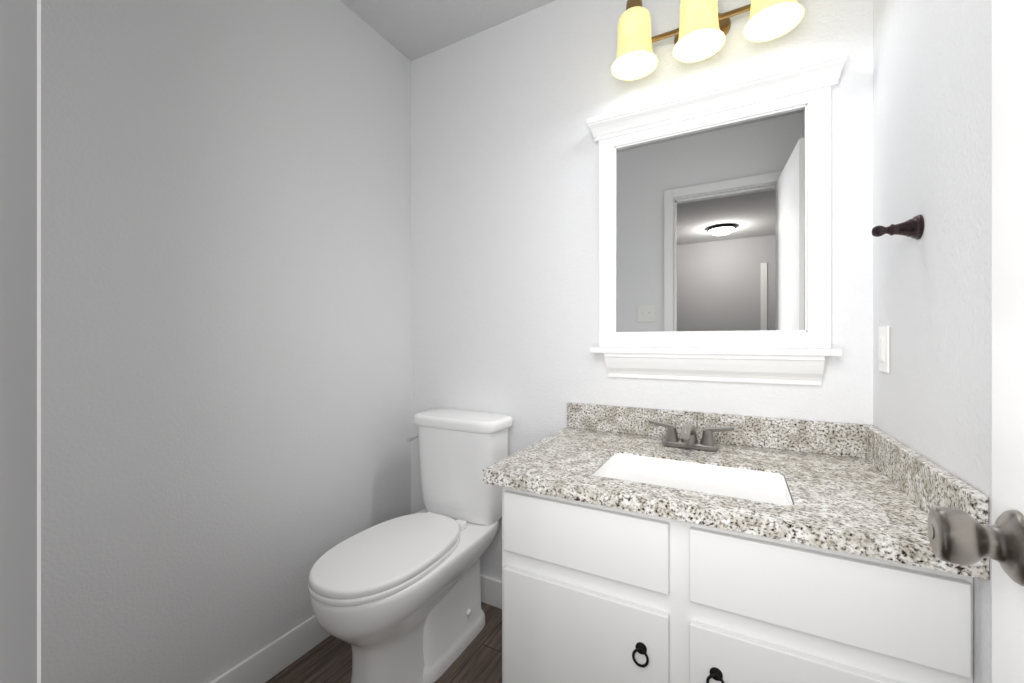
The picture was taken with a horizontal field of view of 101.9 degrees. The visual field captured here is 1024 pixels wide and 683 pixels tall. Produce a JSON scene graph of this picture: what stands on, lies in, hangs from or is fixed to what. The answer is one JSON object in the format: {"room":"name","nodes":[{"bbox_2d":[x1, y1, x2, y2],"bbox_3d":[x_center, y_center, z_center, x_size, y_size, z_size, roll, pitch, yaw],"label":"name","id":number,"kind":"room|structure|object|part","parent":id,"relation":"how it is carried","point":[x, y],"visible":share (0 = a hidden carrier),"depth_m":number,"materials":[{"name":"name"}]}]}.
{"room":"bathroom","nodes":[
{"label":"bathroom","id":0,"kind":"room"},
{"bbox_2d":[41,0,410,682],"bbox_3d":[-0.875,-0.110,1.367,0.120,2.440,1.678,0,0,29],"label":"wall","id":1,"kind":"structure","parent":0,"point":[225,322],"depth_m":1.22,"materials":[{"name":"white paint"}]},
{"bbox_2d":[209,615,329,682],"bbox_3d":[-0.815,1.054,1.334,0.015,0.112,1.436,0,0,29],"label":"baseboard","id":2,"kind":"structure","parent":1,"relation":"attached to","point":[273,658],"depth_m":1.38,"materials":[{"name":"white paint"}]},
{"bbox_2d":[265,602,501,682],"bbox_3d":[-0.077,1.160,0.934,1.935,0.100,1.678,0,0,29],"label":"floor","id":3,"kind":"structure","parent":0,"point":[329,659],"depth_m":1.43,"materials":[{"name":"brown wood"}]},
{"bbox_2d":[308,409,512,682],"bbox_3d":[-0.338,0.704,1.453,0.411,0.813,0.772,0,0,29],"label":"toilet","id":4,"kind":"object","parent":3,"relation":"on","point":[396,600],"visible":0.98,"depth_m":1.37,"materials":[{"name":"white ceramic"}]},
{"bbox_3d":[-0.389,0.670,1.347,0.334,0.024,0.534,0,0,29],"label":"lid","id":5,"kind":"part","parent":4,"relation":"part of","materials":[{"name":"white plastic"}]},
{"bbox_3d":[-0.389,0.691,1.347,0.337,0.018,0.537,0,0,29],"label":"seat","id":6,"kind":"part","parent":4,"relation":"part of","materials":[{"name":"white plastic"}]},
{"bbox_3d":[-0.405,0.400,1.718,0.018,0.019,0.074,0,0,29],"label":"lever arm","id":7,"kind":"part","parent":4,"relation":"part of"},
{"bbox_3d":[-0.202,0.521,1.691,0.368,0.358,0.183,0,0,29],"label":"tank","id":8,"kind":"part","parent":4,"relation":"part of","materials":[{"name":"white ceramic"}]},
{"bbox_2d":[483,402,988,682],"bbox_3d":[0.467,0.671,1.108,0.902,0.877,0.611,0,0,29],"label":"bathroom vanity","id":9,"kind":"object","parent":3,"relation":"on","point":[645,545],"visible":1,"depth_m":0.88,"materials":[{"name":"white paint"}]},
{"bbox_3d":[0.276,0.661,0.890,0.024,0.024,0.013,0,0,29],"label":"pull plate","id":10,"kind":"part","parent":9,"relation":"part of","materials":[{"name":"black metal"}]},
{"bbox_3d":[0.403,0.661,0.821,0.024,0.024,0.013,0,0,29],"label":"pull plate","id":11,"kind":"part","parent":9,"relation":"part of","materials":[{"name":"black metal"}]},
{"bbox_2d":[483,426,988,580],"bbox_3d":[0.467,0.342,1.108,0.902,0.034,0.611,0,0,29],"label":"countertop","id":12,"kind":"structure","parent":9,"relation":"on","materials":[{"name":"stone"}]},
{"bbox_2d":[648,419,734,451],"bbox_3d":[0.521,0.283,1.230,0.242,0.083,0.150,0,0,29],"label":"faucet","id":13,"kind":"object","parent":12,"relation":"on","point":[689,442],"depth_m":1.25,"materials":[{"name":"silver metal"}]},
{"bbox_2d":[340,0,554,60],"bbox_3d":[-0.077,-1.380,0.934,1.935,0.100,1.678,0,0,29],"label":"ceiling","id":14,"kind":"structure","parent":0,"point":[411,30],"depth_m":1.70,"materials":[{"name":"grey paint"}]},
{"bbox_2d":[411,0,872,580],"bbox_3d":[0.294,-0.110,1.619,1.695,2.440,0.120,0,0,29],"label":"wall","id":15,"kind":"structure","parent":0,"point":[503,232],"depth_m":1.63,"materials":[{"name":"white paint"}]},
{"bbox_2d":[480,574,501,608],"bbox_3d":[-0.108,1.054,1.761,0.789,0.112,0.012,0,0,29],"label":"baseboard","id":16,"kind":"structure","parent":15,"relation":"attached to","point":[491,588],"depth_m":1.74,"materials":[{"name":"white paint"}]},
{"bbox_2d":[611,0,804,80],"bbox_3d":[0.577,-1.012,1.278,0.527,0.244,0.208,0,0,29],"label":"light","id":17,"kind":"object","parent":15,"relation":"attached to","point":[701,32],"visible":1,"depth_m":1.25,"materials":[{"name":"glass"}]},
{"bbox_2d":[625,0,642,22],"bbox_3d":[0.395,-1.083,1.342,0.054,0.060,0.054,0,0,29],"label":"socket","id":18,"kind":"object","parent":17,"relation":"attached to","point":[630,3],"depth_m":1.32,"materials":[{"name":"gold metal"}]},
{"bbox_3d":[0.395,-0.898,1.342,0.139,0.010,0.139,0,0,29],"label":"bulb","id":19,"kind":"part","parent":17,"relation":"part of","materials":[{"name":"white glass"}]},
{"bbox_3d":[0.395,-0.973,1.342,0.147,0.165,0.147,0,0,29],"label":"lamp shade","id":20,"kind":"part","parent":17,"relation":"part of","materials":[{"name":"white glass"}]},
{"bbox_3d":[0.562,-0.973,1.251,0.147,0.165,0.147,0,0,29],"label":"lamp shade","id":21,"kind":"part","parent":17,"relation":"part of","materials":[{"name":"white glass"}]},
{"bbox_3d":[0.562,-0.898,1.251,0.139,0.010,0.139,0,0,29],"label":"bulb","id":22,"kind":"part","parent":17,"relation":"part of","materials":[{"name":"white glass"}]},
{"bbox_3d":[0.729,-0.973,1.161,0.147,0.165,0.147,0,0,29],"label":"lamp shade","id":23,"kind":"part","parent":17,"relation":"part of","materials":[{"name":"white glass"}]},
{"bbox_3d":[0.729,-0.898,1.161,0.139,0.010,0.139,0,0,29],"label":"bulb","id":24,"kind":"part","parent":17,"relation":"part of","materials":[{"name":"white glass"}]},
{"bbox_2d":[587,49,847,384],"bbox_3d":[0.605,-0.337,1.330,0.742,0.927,0.089,0,0,29],"label":"mirror","id":25,"kind":"object","parent":15,"relation":"attached to","point":[715,232],"visible":1,"depth_m":1.32,"materials":[{"name":"white paint"}]},
{"bbox_3d":[0.621,-0.362,1.361,0.567,0.667,0.003,0,0,29],"label":"glass","id":26,"kind":"part","parent":25,"relation":"part of","materials":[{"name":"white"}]},
{"bbox_2d":[589,346,842,356],"bbox_3d":[0.605,0.030,1.330,0.707,0.020,0.089,0,0,29],"label":"shelf","id":27,"kind":"object","parent":25,"relation":"attached to","point":[609,351],"depth_m":1.28,"materials":[{"name":"white paint"}]},
{"bbox_3d":[0.610,-0.765,1.341,0.742,0.069,0.065,0,0,29],"label":"crown","id":28,"kind":"part","parent":25,"relation":"part of","materials":[{"name":"white paint"}]},
{"bbox_2d":[566,402,874,459],"bbox_3d":[0.609,0.279,1.368,0.902,0.092,0.019,0,0,29],"label":"backsplash","id":29,"kind":"structure","parent":15,"relation":"attached to","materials":[{"name":"stone"}]},
{"bbox_2d":[873,0,991,682],"bbox_3d":[0.720,-0.110,0.501,0.120,2.440,1.678,0,0,29],"label":"wall","id":30,"kind":"structure","parent":0,"point":[932,166],"depth_m":0.78,"materials":[{"name":"white paint"}]},
{"bbox_2d":[879,326,889,372],"bbox_3d":[0.951,0.020,1.064,0.010,0.117,0.072,0,0,29],"label":"electrical outlet plate","id":31,"kind":"object","parent":30,"relation":"attached to","point":[884,348],"visible":1,"depth_m":1.05,"materials":[{"name":"white plastic"}]},
{"bbox_2d":[872,215,923,239],"bbox_3d":[0.814,-0.238,0.882,0.077,0.051,0.051,0,0,29],"label":"hanger","id":32,"kind":"object","parent":30,"relation":"attached to","point":[913,228],"visible":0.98,"depth_m":0.87,"materials":[{"name":"brown metal"}]},
{"bbox_3d":[-0.449,-0.110,0.249,1.695,2.440,0.120,0,0,29],"label":"wall","id":33,"kind":"structure","parent":0,"visible":0},
{"bbox_2d":[0,0,36,682],"bbox_3d":[-0.290,0.085,0.242,0.001,2.050,0.017,0,0,29],"label":"door trim edge","id":34,"kind":"object","parent":33,"relation":"attached to","point":[18,341],"visible":1,"depth_m":0.24,"materials":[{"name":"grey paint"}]},
{"bbox_2d":[37,0,40,682],"bbox_3d":[-0.021,0.054,0.098,0.726,2.112,0.020,0,0,29],"label":"door frame","id":35,"kind":"structure","parent":33,"relation":"attached to","point":[38,341],"depth_m":0.25,"materials":[{"name":"white paint"}]},
{"bbox_2d":[927,0,1023,682],"bbox_3d":[0.362,0.081,0.227,0.101,2.034,0.596,0,0,34],"label":"door","id":36,"kind":"structure","parent":33,"relation":"in","point":[1007,307],"depth_m":0.43,"materials":[{"name":"white paint"}]},
{"bbox_3d":[0.474,0.203,0.423,0.067,0.070,0.070,0,0,29],"label":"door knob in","id":37,"kind":"part","parent":36,"relation":"part of","materials":[{"name":"silver metal"}]}
]}

